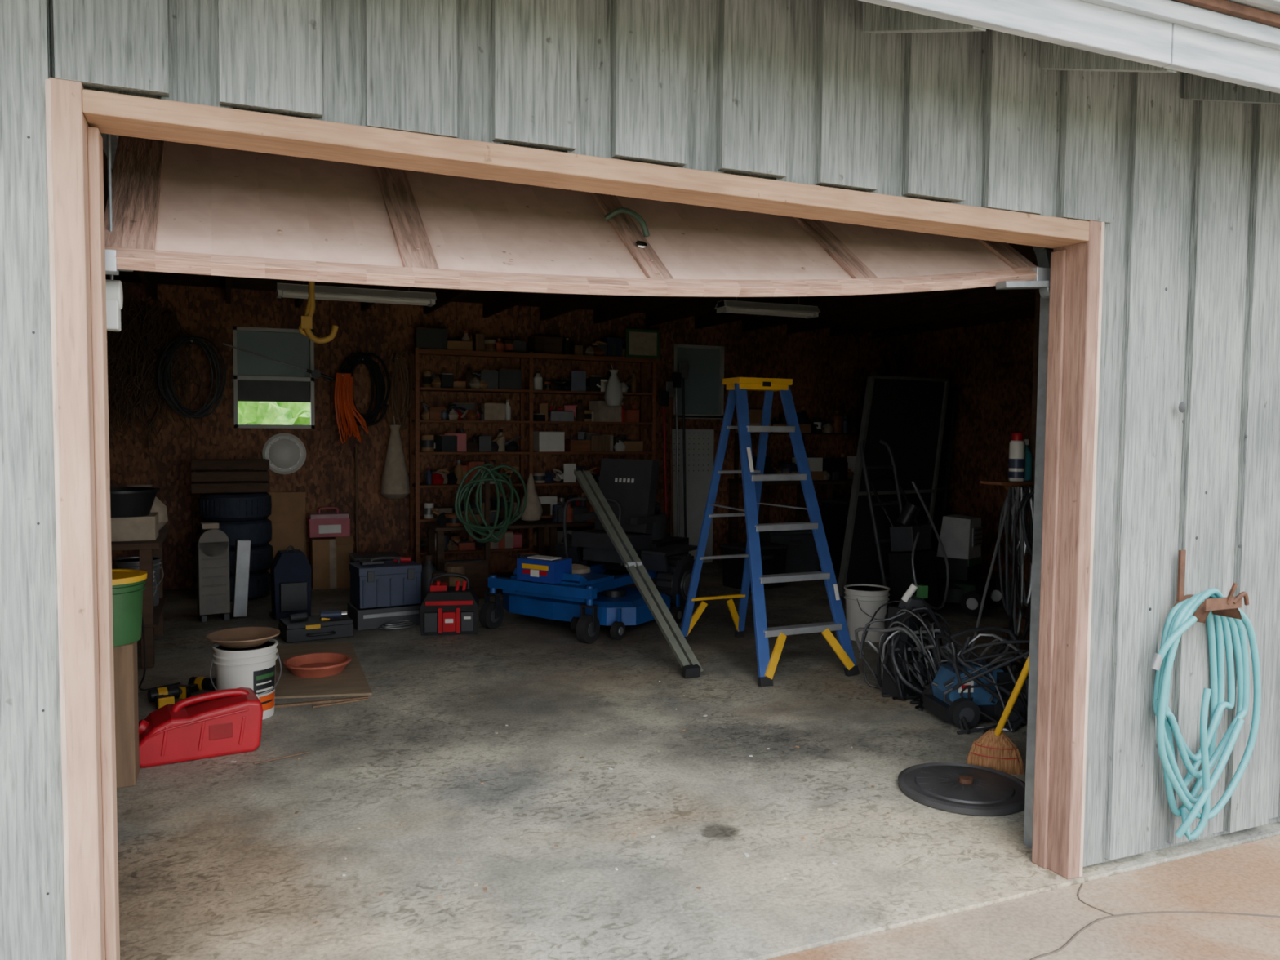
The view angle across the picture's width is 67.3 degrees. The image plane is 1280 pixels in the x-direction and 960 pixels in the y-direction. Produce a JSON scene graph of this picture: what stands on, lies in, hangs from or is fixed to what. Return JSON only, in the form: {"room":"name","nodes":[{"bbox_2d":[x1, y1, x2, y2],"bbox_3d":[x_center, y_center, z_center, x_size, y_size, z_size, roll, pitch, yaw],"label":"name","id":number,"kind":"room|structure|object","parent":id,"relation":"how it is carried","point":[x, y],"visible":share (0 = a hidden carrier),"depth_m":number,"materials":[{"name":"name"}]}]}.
{"room":"driveway outside garage","nodes":[
{"label":"driveway outside garage","id":0,"kind":"room"},
{"bbox_2d":[106,281,879,590],"bbox_3d":[-1.174,-0.469,10.080,8.853,2.850,0.103,-1,3,-23],"label":"wall","id":1,"kind":"structure","parent":0,"point":[827,372],"depth_m":9.59,"materials":[{"name":"brown wood"}]},
{"bbox_2d":[106,297,202,466],"bbox_3d":[-4.462,-0.859,8.491,1.085,1.498,0.146,-1,3,-23],"label":"wire bundle","id":2,"kind":"object","parent":1,"relation":"attached to","point":[146,377],"visible":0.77,"depth_m":8.49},
{"bbox_2d":[157,335,226,418],"bbox_3d":[-3.980,-0.916,8.553,0.557,0.736,0.120,-1,3,-23],"label":"coil","id":3,"kind":"object","parent":1,"relation":"hanging from","point":[166,368],"visible":1,"depth_m":8.52,"materials":[{"name":"grey plastic"}]},
{"bbox_2d":[232,326,315,428],"bbox_3d":[-3.440,-0.955,9.047,0.711,0.937,0.075,-1,3,-23],"label":"window","id":4,"kind":"structure","parent":1,"relation":"in","point":[256,378],"depth_m":9.04,"materials":[{"name":"glass"}]},
{"bbox_2d":[262,433,306,474],"bbox_3d":[-3.346,-0.246,9.053,0.390,0.390,0.075,-1,3,-23],"label":"hubcap","id":5,"kind":"object","parent":1,"relation":"attached to","point":[286,453],"visible":1,"depth_m":9.04,"materials":[{"name":"white plastic"}]},
{"bbox_2d":[334,373,368,444],"bbox_3d":[-2.767,-0.678,9.173,0.310,0.665,0.287,-1,3,-23],"label":"cord","id":6,"kind":"object","parent":1,"relation":"attached to","point":[344,385],"visible":1,"depth_m":9.03,"materials":[{"name":"plastic"}]},
{"bbox_2d":[338,351,390,426],"bbox_3d":[-2.664,-0.872,9.244,0.508,0.712,0.140,-1,3,-23],"label":"coil","id":7,"kind":"object","parent":1,"relation":"attached to","point":[357,358],"visible":0.73,"depth_m":9.24,"materials":[{"name":"rubber"}]},
{"bbox_2d":[380,413,409,498],"bbox_3d":[-2.372,-0.267,9.332,0.276,0.906,0.293,2,3,19],"label":"sack","id":8,"kind":"object","parent":1,"relation":"hanging from","point":[395,478],"visible":0.94,"depth_m":9.25,"materials":[{"name":"beige fabric"}]},
{"bbox_2d":[383,349,413,430],"bbox_3d":[-2.362,-0.876,9.383,0.285,0.787,0.120,-1,3,-23],"label":"rope coil","id":9,"kind":"object","parent":1,"relation":"hanging from","point":[399,362],"visible":0.98,"depth_m":9.37,"materials":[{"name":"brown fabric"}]},
{"bbox_2d":[670,429,714,563],"bbox_3d":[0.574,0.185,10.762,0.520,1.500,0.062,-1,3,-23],"label":"metal cabinet","id":10,"kind":"object","parent":1,"relation":"attached to","point":[699,442],"visible":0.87,"depth_m":10.74,"materials":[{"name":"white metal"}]},
{"bbox_2d":[673,344,724,418],"bbox_3d":[0.650,-1.098,10.801,0.625,0.820,0.075,-1,3,-23],"label":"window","id":11,"kind":"structure","parent":1,"relation":"in","point":[704,387],"depth_m":10.82,"materials":[{"name":"glass"}]},
{"bbox_2d":[102,148,1036,338],"bbox_3d":[0.299,-1.551,6.619,8.850,0.170,7.300,-1,3,-23],"label":"ceiling","id":12,"kind":"structure","parent":0,"point":[891,314],"depth_m":9.16,"materials":[{"name":"brown wood"}]},
{"bbox_2d":[298,280,338,343],"bbox_3d":[-1.859,-1.178,5.557,0.219,0.777,0.066,-1,3,-23],"label":"hook","id":13,"kind":"object","parent":12,"relation":"hanging from","point":[306,321],"visible":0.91,"depth_m":5.53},
{"bbox_2d":[275,280,436,306],"bbox_3d":[-2.078,-1.411,7.076,1.120,0.190,0.218,-1,3,-23],"label":"fluorescent light","id":14,"kind":"object","parent":12,"relation":"hanging from","point":[284,290],"visible":0.89,"depth_m":7.02,"materials":[{"name":"white metal"}]},
{"bbox_2d":[714,296,820,318],"bbox_3d":[1.050,-1.437,7.876,0.880,0.170,0.218,-1,3,-23],"label":"fluorescent light","id":15,"kind":"object","parent":12,"relation":"hanging from","point":[736,306],"visible":0.94,"depth_m":7.81,"materials":[{"name":"white metal"}]},
{"bbox_2d":[0,0,1279,959],"bbox_3d":[1.723,-0.080,3.363,9.055,2.850,0.153,-1,3,-23],"label":"wall","id":16,"kind":"structure","parent":0,"point":[1185,193],"depth_m":2.73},
{"bbox_2d":[44,77,119,959],"bbox_3d":[-1.219,0.277,2.117,0.088,2.222,0.152,-1,3,-23],"label":"trim","id":17,"kind":"structure","parent":16,"relation":"attached to","point":[74,148],"depth_m":2.06,"materials":[{"name":"pink paint"}]},
{"bbox_2d":[100,133,119,168],"bbox_3d":[-1.822,-0.010,3.451,0.050,2.640,2.800,-1,3,-23],"label":"door track","id":18,"kind":"object","parent":16,"relation":"attached to","point":[114,138],"visible":0.02,"depth_m":2.92,"materials":[{"name":"metal"}]},
{"bbox_2d":[105,133,123,331],"bbox_3d":[-1.262,-0.666,2.291,0.040,0.615,0.070,-1,3,-23],"label":"pulley","id":19,"kind":"object","parent":18,"relation":"attached to","point":[114,297],"visible":0.62,"depth_m":2.28,"materials":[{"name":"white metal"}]},
{"bbox_2d":[81,88,1089,248],"bbox_3d":[0.122,-0.800,2.634,2.857,0.075,0.150,-1,3,-23],"label":"trim","id":20,"kind":"structure","parent":16,"relation":"attached to","point":[113,113],"depth_m":2.43,"materials":[{"name":"pink paint"}]},
{"bbox_2d":[1023,245,1053,848],"bbox_3d":[0.931,-0.051,4.634,0.050,2.640,2.800,-1,3,-23],"label":"door track","id":21,"kind":"object","parent":16,"relation":"attached to","point":[1042,254],"visible":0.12,"depth_m":3.45,"materials":[{"name":"metal"}]},
{"bbox_2d":[104,135,1050,298],"bbox_3d":[-0.369,-0.936,3.826,2.980,0.754,2.429,-1,3,-23],"label":"garage door","id":22,"kind":"structure","parent":21,"relation":"attached to","point":[178,207],"depth_m":2.81,"materials":[{"name":"brown wood"}]},
{"bbox_2d":[1031,220,1104,879],"bbox_3d":[1.450,0.248,3.265,0.078,2.200,0.152,-1,3,-23],"label":"trim","id":23,"kind":"structure","parent":16,"relation":"attached to","point":[1076,275],"depth_m":3.24,"materials":[{"name":"pink paint"}]},
{"bbox_2d":[1173,550,1248,623],"bbox_3d":[1.989,0.365,3.337,0.222,0.232,0.157,-1,3,-23],"label":"bracket","id":24,"kind":"object","parent":16,"relation":"attached to","point":[1228,606],"visible":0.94,"depth_m":3.31,"materials":[{"name":"orange metal"}]},
{"bbox_2d":[1149,587,1261,840],"bbox_3d":[1.978,0.816,3.378,0.541,0.886,0.110,-1,3,-23],"label":"garden hose","id":25,"kind":"object","parent":24,"relation":"hanging from","point":[1180,618],"visible":0.93,"depth_m":3.38,"materials":[{"name":"teal rubber"}]},
{"bbox_2d":[116,560,1279,959],"bbox_3d":[0.267,1.249,6.789,9.050,0.200,7.460,-1,3,-23],"label":"floor","id":26,"kind":"structure","parent":0,"point":[216,861],"depth_m":3.82,"materials":[{"name":"concrete"}]},
{"bbox_2d":[113,641,139,788],"bbox_3d":[-2.241,0.976,4.030,0.230,0.600,0.230,-1,3,-23],"label":"cardboard box","id":27,"kind":"object","parent":26,"relation":"on","point":[125,656],"visible":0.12,"depth_m":3.99,"materials":[{"name":"cardboard"}]},
{"bbox_2d":[111,568,146,646],"bbox_3d":[-2.244,0.534,4.020,0.332,0.282,0.332,-1,3,-23],"label":"bucket","id":28,"kind":"object","parent":27,"relation":"on","point":[127,584],"visible":0.39,"depth_m":3.97,"materials":[{"name":"plastic"}]},
{"bbox_2d":[111,525,168,668],"bbox_3d":[-3.563,0.753,6.288,0.830,0.780,1.100,-1,3,-23],"label":"workbench","id":29,"kind":"object","parent":26,"relation":"on","point":[153,616],"visible":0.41,"depth_m":5.95,"materials":[{"name":"brown wood"}]},
{"bbox_2d":[111,511,159,542],"bbox_3d":[-3.272,0.297,6.115,0.370,0.152,0.320,-1,3,-23],"label":"carton","id":30,"kind":"object","parent":29,"relation":"on","point":[141,527],"visible":0.46,"depth_m":6.00,"materials":[{"name":"beige cardboard"}]},
{"bbox_2d":[110,486,159,517],"bbox_3d":[-3.279,0.140,6.048,0.470,0.165,0.470,-1,3,-23],"label":"plastic tub","id":31,"kind":"object","parent":30,"relation":"on","point":[125,501],"visible":0.62,"depth_m":5.94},
{"bbox_2d":[112,555,164,606],"bbox_3d":[-3.421,0.699,6.552,0.321,0.320,0.317,-1,3,-23],"label":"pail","id":32,"kind":"object","parent":29,"relation":"on","point":[128,562],"visible":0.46,"depth_m":6.54,"materials":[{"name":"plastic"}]},
{"bbox_2d":[127,484,168,530],"bbox_3d":[-3.423,0.191,6.589,0.340,0.310,0.340,-1,3,-23],"label":"cloth bag","id":33,"kind":"object","parent":29,"relation":"on","point":[158,506],"visible":0.24,"depth_m":6.57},
{"bbox_2d":[146,684,188,709],"bbox_3d":[-2.527,1.170,5.196,0.200,0.081,0.212,-2,4,-40],"label":"cordless drill","id":34,"kind":"object","parent":26,"relation":"on","point":[162,696],"visible":0.92,"depth_m":5.18,"materials":[{"name":"black plastic"}]},
{"bbox_2d":[176,676,217,698],"bbox_3d":[-2.464,1.161,5.376,0.200,0.081,0.212,1,3,11],"label":"cordless drill","id":35,"kind":"object","parent":26,"relation":"on","point":[194,683],"visible":0.7,"depth_m":5.41,"materials":[{"name":"black plastic"}]},
{"bbox_2d":[138,687,262,768],"bbox_3d":[-2.047,1.120,4.439,0.546,0.273,0.287,-1,4,-30],"label":"gas can","id":36,"kind":"object","parent":26,"relation":"on","point":[227,722],"visible":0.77,"depth_m":4.36,"materials":[{"name":"red plastic"}]},
{"bbox_2d":[195,522,250,622],"bbox_3d":[-3.241,0.705,7.495,0.378,0.750,0.200,-1,4,-32],"label":"space heater","id":37,"kind":"object","parent":26,"relation":"on","point":[212,544],"visible":1,"depth_m":7.42,"materials":[{"name":"grey plastic"}]},
{"bbox_2d":[197,492,273,601],"bbox_3d":[-3.543,0.569,8.434,0.610,0.915,0.598,-1,3,-23],"label":"stack","id":38,"kind":"object","parent":26,"relation":"on","point":[244,515],"visible":0.57,"depth_m":8.23,"materials":[{"name":"rubber"}]},
{"bbox_2d":[191,458,270,493],"bbox_3d":[-3.576,-0.038,8.407,0.620,0.280,0.340,-1,3,-23],"label":"wooden crate","id":39,"kind":"object","parent":38,"relation":"on","point":[204,481],"visible":1,"depth_m":8.27,"materials":[{"name":"brown wood"}]},
{"bbox_2d":[209,638,281,719],"bbox_3d":[-2.041,1.039,4.985,0.344,0.375,0.339,-1,3,-23],"label":"bucket","id":40,"kind":"object","parent":26,"relation":"on","point":[253,668],"visible":0.73,"depth_m":4.89,"materials":[{"name":"white plastic"}]},
{"bbox_2d":[205,626,279,648],"bbox_3d":[-2.053,0.823,4.980,0.356,0.055,0.356,-1,3,-23],"label":"wooden bowl","id":41,"kind":"object","parent":40,"relation":"on","point":[240,637],"visible":1,"depth_m":5.02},
{"bbox_2d":[266,492,306,573],"bbox_3d":[-3.347,0.547,9.008,0.420,0.858,0.166,-1,3,-23],"label":"cardboard sheet","id":42,"kind":"object","parent":26,"relation":"on","point":[287,517],"visible":0.34,"depth_m":9.04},
{"bbox_2d":[270,545,311,620],"bbox_3d":[-2.737,0.798,7.552,0.280,0.567,0.240,-1,4,-29],"label":"backpack","id":43,"kind":"object","parent":26,"relation":"on","point":[291,571],"visible":0.98,"depth_m":7.47,"materials":[{"name":"blue fabric"}]},
{"bbox_2d":[278,609,353,643],"bbox_3d":[-2.310,1.025,6.872,0.460,0.185,0.349,-1,4,-30],"label":"case","id":44,"kind":"object","parent":26,"relation":"on","point":[301,627],"visible":1,"depth_m":6.80,"materials":[{"name":"black plastic"}]},
{"bbox_2d":[274,695,368,707],"bbox_3d":[-1.725,1.210,5.204,0.500,0.012,0.101,-1,3,-22],"label":"wood lath","id":45,"kind":"object","parent":26,"relation":"on","point":[340,700],"visible":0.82,"depth_m":5.22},
{"bbox_2d":[275,642,372,698],"bbox_3d":[-2.091,1.167,5.954,0.720,0.012,1.480,-1,3,-23],"label":"plywood sheet","id":46,"kind":"object","parent":26,"relation":"on","point":[352,681],"visible":0.5,"depth_m":5.66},
{"bbox_2d":[283,652,351,677],"bbox_3d":[-1.962,1.131,5.855,0.390,0.072,0.390,-1,3,-23],"label":"terracotta saucer","id":47,"kind":"object","parent":46,"relation":"on","point":[319,664],"visible":1,"depth_m":5.89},
{"bbox_2d":[309,536,354,589],"bbox_3d":[-2.888,0.761,9.010,0.360,0.480,0.443,-1,3,-23],"label":"cardboard box","id":48,"kind":"object","parent":26,"relation":"on","point":[329,557],"visible":0.88,"depth_m":8.89,"materials":[{"name":"brown cardboard"}]},
{"bbox_2d":[306,506,350,537],"bbox_3d":[-2.922,0.387,9.027,0.360,0.271,0.264,-1,3,-23],"label":"box","id":49,"kind":"object","parent":48,"relation":"on","point":[329,524],"visible":1,"depth_m":8.92,"materials":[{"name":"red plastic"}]},
{"bbox_2d":[347,555,422,631],"bbox_3d":[-1.916,0.844,7.298,0.500,0.516,0.459,-1,4,-29],"label":"box","id":50,"kind":"object","parent":26,"relation":"on","point":[384,594],"visible":0.99,"depth_m":7.21,"materials":[{"name":"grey plastic"}]},
{"bbox_2d":[419,573,479,635],"bbox_3d":[-1.401,0.901,7.087,0.420,0.434,0.320,0,3,-9],"label":"tool bag","id":51,"kind":"object","parent":26,"relation":"on","point":[444,610],"visible":1,"depth_m":6.96,"materials":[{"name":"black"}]},
{"bbox_2d":[421,551,538,603],"bbox_3d":[-1.249,0.837,8.504,1.383,0.411,0.280,-1,3,-23],"label":"clutter","id":52,"kind":"object","parent":26,"relation":"on","point":[476,570],"visible":0.25,"depth_m":8.34,"materials":[{"name":"grey plastic"}]},
{"bbox_2d":[484,461,502,595],"bbox_3d":[-1.380,0.431,8.682,0.300,1.200,0.200,-1,3,-23],"label":"stand","id":53,"kind":"object","parent":26,"relation":"on","point":[486,484],"visible":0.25,"depth_m":8.66,"materials":[{"name":"brown wood"}]},
{"bbox_2d":[454,462,527,542],"bbox_3d":[-1.338,0.208,8.572,0.670,0.716,0.191,-1,3,-23],"label":"coil","id":54,"kind":"object","parent":53,"relation":"hanging from","point":[508,520],"visible":1,"depth_m":8.53,"materials":[{"name":"green rubber"}]},
{"bbox_2d":[408,346,656,564],"bbox_3d":[-1.060,-0.161,9.868,2.520,2.260,0.355,-1,3,-23],"label":"wall shelving","id":55,"kind":"object","parent":26,"relation":"on","point":[531,356],"visible":0.7,"depth_m":9.62,"materials":[{"name":"brown wood"}]},
{"bbox_2d":[420,400,511,420],"bbox_3d":[-1.718,-0.698,9.536,0.905,0.212,0.209,-1,3,-23],"label":"clutter","id":56,"kind":"object","parent":55,"relation":"on","point":[456,411],"visible":0.96,"depth_m":9.51,"materials":[{"name":"grey metal"}]},
{"bbox_2d":[414,326,525,352],"bbox_3d":[-1.665,-1.371,9.511,1.111,0.219,0.233,-1,3,-23],"label":"clutter","id":57,"kind":"object","parent":55,"relation":"on","point":[433,338],"visible":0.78,"depth_m":9.37,"materials":[{"name":"black plastic"}]},
{"bbox_2d":[420,528,521,551],"bbox_3d":[-1.692,0.574,9.608,1.074,0.225,0.213,-1,3,-23],"label":"clutter","id":58,"kind":"object","parent":55,"relation":"on","point":[511,540],"visible":0.46,"depth_m":9.56,"materials":[{"name":"grey plastic"}]},
{"bbox_2d":[423,497,519,518],"bbox_3d":[-1.674,0.277,9.591,0.958,0.181,0.189,-1,3,-27],"label":"clutter","id":59,"kind":"object","parent":55,"relation":"on","point":[428,513],"visible":0.42,"depth_m":9.46,"materials":[{"name":"white plastic"}]},
{"bbox_2d":[421,428,522,452],"bbox_3d":[-1.664,-0.396,9.562,0.994,0.227,0.232,-1,3,-26],"label":"clutter","id":60,"kind":"object","parent":55,"relation":"on","point":[450,442],"visible":0.94,"depth_m":9.45,"materials":[{"name":"cardboard"}]},
{"bbox_2d":[423,459,519,484],"bbox_3d":[-1.664,-0.082,9.596,0.968,0.236,0.186,-1,3,-22],"label":"clutter","id":61,"kind":"object","parent":55,"relation":"on","point":[455,476],"visible":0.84,"depth_m":9.50,"materials":[{"name":"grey plastic"}]},
{"bbox_2d":[422,367,521,389],"bbox_3d":[-1.663,-1.007,9.539,0.961,0.210,0.186,-1,3,-20],"label":"clutter","id":62,"kind":"object","parent":55,"relation":"on","point":[499,379],"visible":0.89,"depth_m":9.53,"materials":[{"name":"cardboard"}]},
{"bbox_2d":[533,431,564,451],"bbox_3d":[-0.932,-0.394,9.841,0.270,0.204,0.200,-1,3,-23],"label":"carton","id":63,"kind":"object","parent":55,"relation":"on","point":[542,441],"visible":0.99,"depth_m":9.75,"materials":[{"name":"cardboard"}]},
{"bbox_2d":[537,494,587,515],"bbox_3d":[-0.578,0.232,10.083,1.232,0.236,0.224,-1,3,-27],"label":"clutter","id":64,"kind":"object","parent":55,"relation":"on","point":[547,502],"visible":0.23,"depth_m":9.85,"materials":[{"name":"grey plastic"}]},
{"bbox_2d":[533,462,599,483],"bbox_3d":[-0.538,-0.081,10.088,1.247,0.200,0.217,-1,3,-23],"label":"clutter","id":65,"kind":"object","parent":55,"relation":"on","point":[566,474],"visible":0.44,"depth_m":9.91,"materials":[{"name":"grey plastic"}]},
{"bbox_2d":[528,334,626,356],"bbox_3d":[-0.561,-1.386,9.993,1.196,0.216,0.240,-1,3,-23],"label":"clutter","id":66,"kind":"object","parent":55,"relation":"on","point":[606,346],"visible":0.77,"depth_m":9.91,"materials":[{"name":"brown wood"}]},
{"bbox_2d":[533,369,635,392],"bbox_3d":[-0.556,-1.037,10.006,1.137,0.238,0.233,-1,3,-23],"label":"clutter","id":67,"kind":"object","parent":55,"relation":"on","point":[578,382],"visible":0.73,"depth_m":9.89,"materials":[{"name":"white plastic"}]},
{"bbox_2d":[533,400,639,422],"bbox_3d":[-0.555,-0.722,10.028,1.162,0.226,0.224,-1,3,-23],"label":"clutter","id":68,"kind":"object","parent":55,"relation":"on","point":[598,411],"visible":0.89,"depth_m":9.97,"materials":[{"name":"black plastic"}]},
{"bbox_2d":[564,431,643,451],"bbox_3d":[-0.365,-0.408,10.133,0.880,0.212,0.222,-1,3,-27],"label":"clutter","id":69,"kind":"object","parent":55,"relation":"on","point":[586,442],"visible":1,"depth_m":10.01,"materials":[{"name":"brown wood"}]},
{"bbox_2d":[604,363,622,407],"bbox_3d":[-0.264,-0.970,9.845,0.194,0.452,0.197,-1,3,-23],"label":"plastic bag","id":70,"kind":"object","parent":55,"relation":"hanging from","point":[613,396],"visible":1,"depth_m":9.79,"materials":[{"name":"white plastic"}]},
{"bbox_2d":[625,328,659,359],"bbox_3d":[0.029,-1.427,10.076,0.380,0.300,0.018,-1,3,-23],"label":"framed picture","id":71,"kind":"object","parent":55,"relation":"on","point":[640,343],"visible":1,"depth_m":10.07,"materials":[{"name":"paper"}]},
{"bbox_2d":[425,519,670,570],"bbox_3d":[-0.867,0.702,9.322,2.320,0.600,0.500,-1,3,-23],"label":"bench","id":72,"kind":"object","parent":26,"relation":"on","point":[540,525],"visible":0.4,"depth_m":9.05,"materials":[{"name":"brown wood"}]},
{"bbox_2d":[519,473,542,521],"bbox_3d":[-1.049,0.167,9.245,0.230,0.470,0.230,-1,3,-23],"label":"gourd","id":73,"kind":"object","parent":72,"relation":"on","point":[533,511],"visible":0.94,"depth_m":9.18,"materials":[{"name":"beige plant"}]},
{"bbox_2d":[431,493,661,526],"bbox_3d":[-0.876,0.256,9.292,2.271,0.290,0.384,-1,3,-23],"label":"clutter","id":74,"kind":"object","parent":72,"relation":"on","point":[443,518],"visible":0.44,"depth_m":9.10,"materials":[{"name":"cardboard"}]},
{"bbox_2d":[218,679,889,924],"bbox_3d":[-0.383,1.274,4.271,2.812,0.010,2.548,-1,3,-23],"label":"debris","id":75,"kind":"object","parent":26,"relation":"on","point":[485,889],"visible":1,"depth_m":4.19,"materials":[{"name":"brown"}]},
{"bbox_2d":[479,457,700,643],"bbox_3d":[-0.298,0.474,7.642,1.270,1.263,1.825,2,4,31],"label":"riding mower","id":76,"kind":"object","parent":26,"relation":"on","point":[546,587],"visible":0.89,"depth_m":7.50,"materials":[{"name":"blue metal"}]},
{"bbox_2d":[573,469,703,678],"bbox_3d":[-0.041,0.559,6.335,0.134,1.209,1.354,-2,4,-35],"label":"rails","id":77,"kind":"object","parent":26,"relation":"on","point":[691,667],"visible":1,"depth_m":6.26,"materials":[{"name":"grey metal"}]},
{"bbox_2d":[659,363,688,537],"bbox_3d":[0.362,-0.134,10.157,0.320,2.201,0.116,-1,3,-23],"label":"tools","id":78,"kind":"object","parent":26,"relation":"on","point":[677,378],"visible":0.71,"depth_m":10.15,"materials":[{"name":"grey metal"}]},
{"bbox_2d":[720,541,788,591],"bbox_3d":[1.092,0.820,9.224,0.515,0.407,0.412,-2,4,-35],"label":"storage bin","id":79,"kind":"object","parent":26,"relation":"on","point":[773,555],"visible":0.75,"depth_m":9.12,"materials":[{"name":"black plastic"}]},
{"bbox_2d":[680,377,859,686],"bbox_3d":[0.777,0.263,6.296,0.714,1.848,1.251,-1,3,-25],"label":"step ladder","id":80,"kind":"object","parent":26,"relation":"on","point":[737,387],"visible":0.98,"depth_m":6.09,"materials":[{"name":"blue metal"}]},
{"bbox_2d":[759,528,818,573],"bbox_3d":[1.538,0.749,9.957,0.566,0.477,0.412,0,3,-12],"label":"storage bin","id":81,"kind":"object","parent":26,"relation":"on","point":[802,555],"visible":0.52,"depth_m":9.78,"materials":[{"name":"grey plastic"}]},
{"bbox_2d":[728,432,859,543],"bbox_3d":[1.990,0.197,11.041,1.900,1.470,0.690,-1,3,-23],"label":"workbench","id":82,"kind":"object","parent":26,"relation":"on","point":[828,492],"visible":0.28,"depth_m":10.89,"materials":[{"name":"brown wood"}]},
{"bbox_2d":[735,406,858,433],"bbox_3d":[1.841,-0.696,11.116,1.623,0.300,0.237,-1,3,-23],"label":"clutter","id":83,"kind":"object","parent":82,"relation":"on","point":[840,424],"visible":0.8,"depth_m":11.18,"materials":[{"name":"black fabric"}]},
{"bbox_2d":[752,453,856,480],"bbox_3d":[2.004,-0.151,10.923,1.664,0.296,0.209,-1,3,-23],"label":"clutter","id":84,"kind":"object","parent":82,"relation":"on","point":[820,468],"visible":0.63,"depth_m":10.88,"materials":[{"name":"black plastic"}]},
{"bbox_2d":[844,583,889,642],"bbox_3d":[1.653,0.965,6.976,0.350,0.370,0.355,3,4,38],"label":"bucket","id":85,"kind":"object","parent":26,"relation":"on","point":[863,601],"visible":0.8,"depth_m":6.86,"materials":[{"name":"plastic"}]},
{"bbox_2d":[837,375,949,596],"bbox_3d":[2.434,0.019,9.139,1.705,2.022,0.447,-1,4,-30],"label":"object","id":86,"kind":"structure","parent":26,"relation":"on","point":[908,414],"depth_m":9.17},
{"bbox_2d":[859,439,949,617],"bbox_3d":[2.147,0.389,7.872,0.529,1.433,0.670,-2,4,-40],"label":"hand truck","id":87,"kind":"object","parent":26,"relation":"on","point":[908,564],"visible":0.8,"depth_m":7.76,"materials":[{"name":"black metal"}]},
{"bbox_2d":[854,582,956,711],"bbox_3d":[1.572,0.910,5.480,0.595,0.660,0.574,-1,3,-27],"label":"pile","id":88,"kind":"object","parent":26,"relation":"on","point":[908,663],"visible":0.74,"depth_m":5.40,"materials":[{"name":"black plastic"}]},
{"bbox_2d":[871,475,1005,615],"bbox_3d":[2.571,0.530,8.345,1.088,1.107,0.580,3,4,41],"label":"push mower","id":89,"kind":"object","parent":26,"relation":"on","point":[961,535],"visible":0.62,"depth_m":8.09,"materials":[{"name":"black metal"}]},
{"bbox_2d":[897,762,1025,815],"bbox_3d":[1.359,1.276,4.034,0.536,0.062,0.536,-1,3,-23],"label":"lid","id":90,"kind":"object","parent":26,"relation":"on","point":[953,787],"visible":0.95,"depth_m":3.97,"materials":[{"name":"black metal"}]},
{"bbox_2d":[922,626,1029,734],"bbox_3d":[1.799,1.026,5.036,0.532,0.485,0.484,0,3,-9],"label":"air compressor","id":91,"kind":"object","parent":26,"relation":"on","point":[963,692],"visible":0.95,"depth_m":4.94,"materials":[{"name":"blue plastic"}]},
{"bbox_2d":[966,654,1029,774],"bbox_3d":[1.665,0.695,3.939,0.213,1.238,0.815,0,3,-13],"label":"broom","id":92,"kind":"object","parent":26,"relation":"on","point":[993,749],"visible":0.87,"depth_m":4.25,"materials":[{"name":"wicker"}]},
{"bbox_2d":[979,260,1039,662],"bbox_3d":[2.387,-0.103,6.021,0.475,2.620,0.400,-1,3,-23],"label":"support post","id":93,"kind":"object","parent":26,"relation":"on","point":[1006,484],"visible":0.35,"depth_m":6.07,"materials":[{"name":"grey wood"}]},
{"bbox_2d":[966,486,1034,658],"bbox_3d":[2.204,0.629,5.663,0.895,1.165,0.294,-2,4,-36],"label":"hanging cables","id":94,"kind":"object","parent":93,"relation":"hanging from","point":[1018,514],"visible":0.67,"depth_m":5.81,"materials":[{"name":"grey plastic"}]},
{"bbox_2d":[1008,432,1025,481],"bbox_3d":[2.353,-0.144,6.004,0.093,0.300,0.093,-1,3,-23],"label":"spray can","id":95,"kind":"object","parent":93,"relation":"on","point":[1016,446],"visible":1,"depth_m":5.97,"materials":[{"name":"white metal"}]},
{"bbox_2d":[879,317,1034,582],"bbox_3d":[4.360,-0.339,8.547,0.100,2.850,7.300,-1,3,-23],"label":"wall","id":96,"kind":"structure","parent":0,"point":[991,365],"depth_m":10.14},
{"bbox_2d":[929,383,959,555],"bbox_3d":[2.772,0.005,9.720,1.591,1.992,0.441,-1,4,-31],"label":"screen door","id":97,"kind":"structure","parent":96,"relation":"in","point":[940,502],"depth_m":9.96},
{"bbox_2d":[862,0,1279,104],"bbox_3d":[0.297,-2.202,6.602,10.250,1.732,8.460,-1,3,-23],"label":"roof","id":98,"kind":"structure","parent":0,"point":[877,19],"depth_m":2.83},
{"bbox_2d":[858,0,1279,93],"bbox_3d":[1.961,-1.220,2.764,10.250,0.205,0.120,-1,3,-23],"label":"trim","id":99,"kind":"structure","parent":98,"relation":"attached to","point":[1170,34],"depth_m":2.53,"materials":[{"name":"white metal"}]},
{"label":"outside","id":100,"kind":"structure","parent":0,"visible":0},
{"bbox_3d":[3.391,1.624,4.155,70.000,0.190,80.000,-1,3,-23],"label":"lawn","id":101,"kind":"structure","parent":100,"visible":0},
{"bbox_2d":[237,400,310,425],"bbox_3d":[-4.901,0.028,13.003,3.703,3.906,3.860,-1,3,-23],"label":"hedge","id":102,"kind":"object","parent":101,"relation":"on","point":[249,412],"visible":0.03,"depth_m":11.85,"materials":[{"name":"green plant"}]},
{"bbox_2d":[766,835,1279,959],"bbox_3d":[3.346,1.691,-0.803,18.000,0.192,8.935,-1,3,-23],"label":"driveway","id":103,"kind":"structure","parent":101,"relation":"on","point":[1224,904],"depth_m":2.98,"materials":[{"name":"concrete"}]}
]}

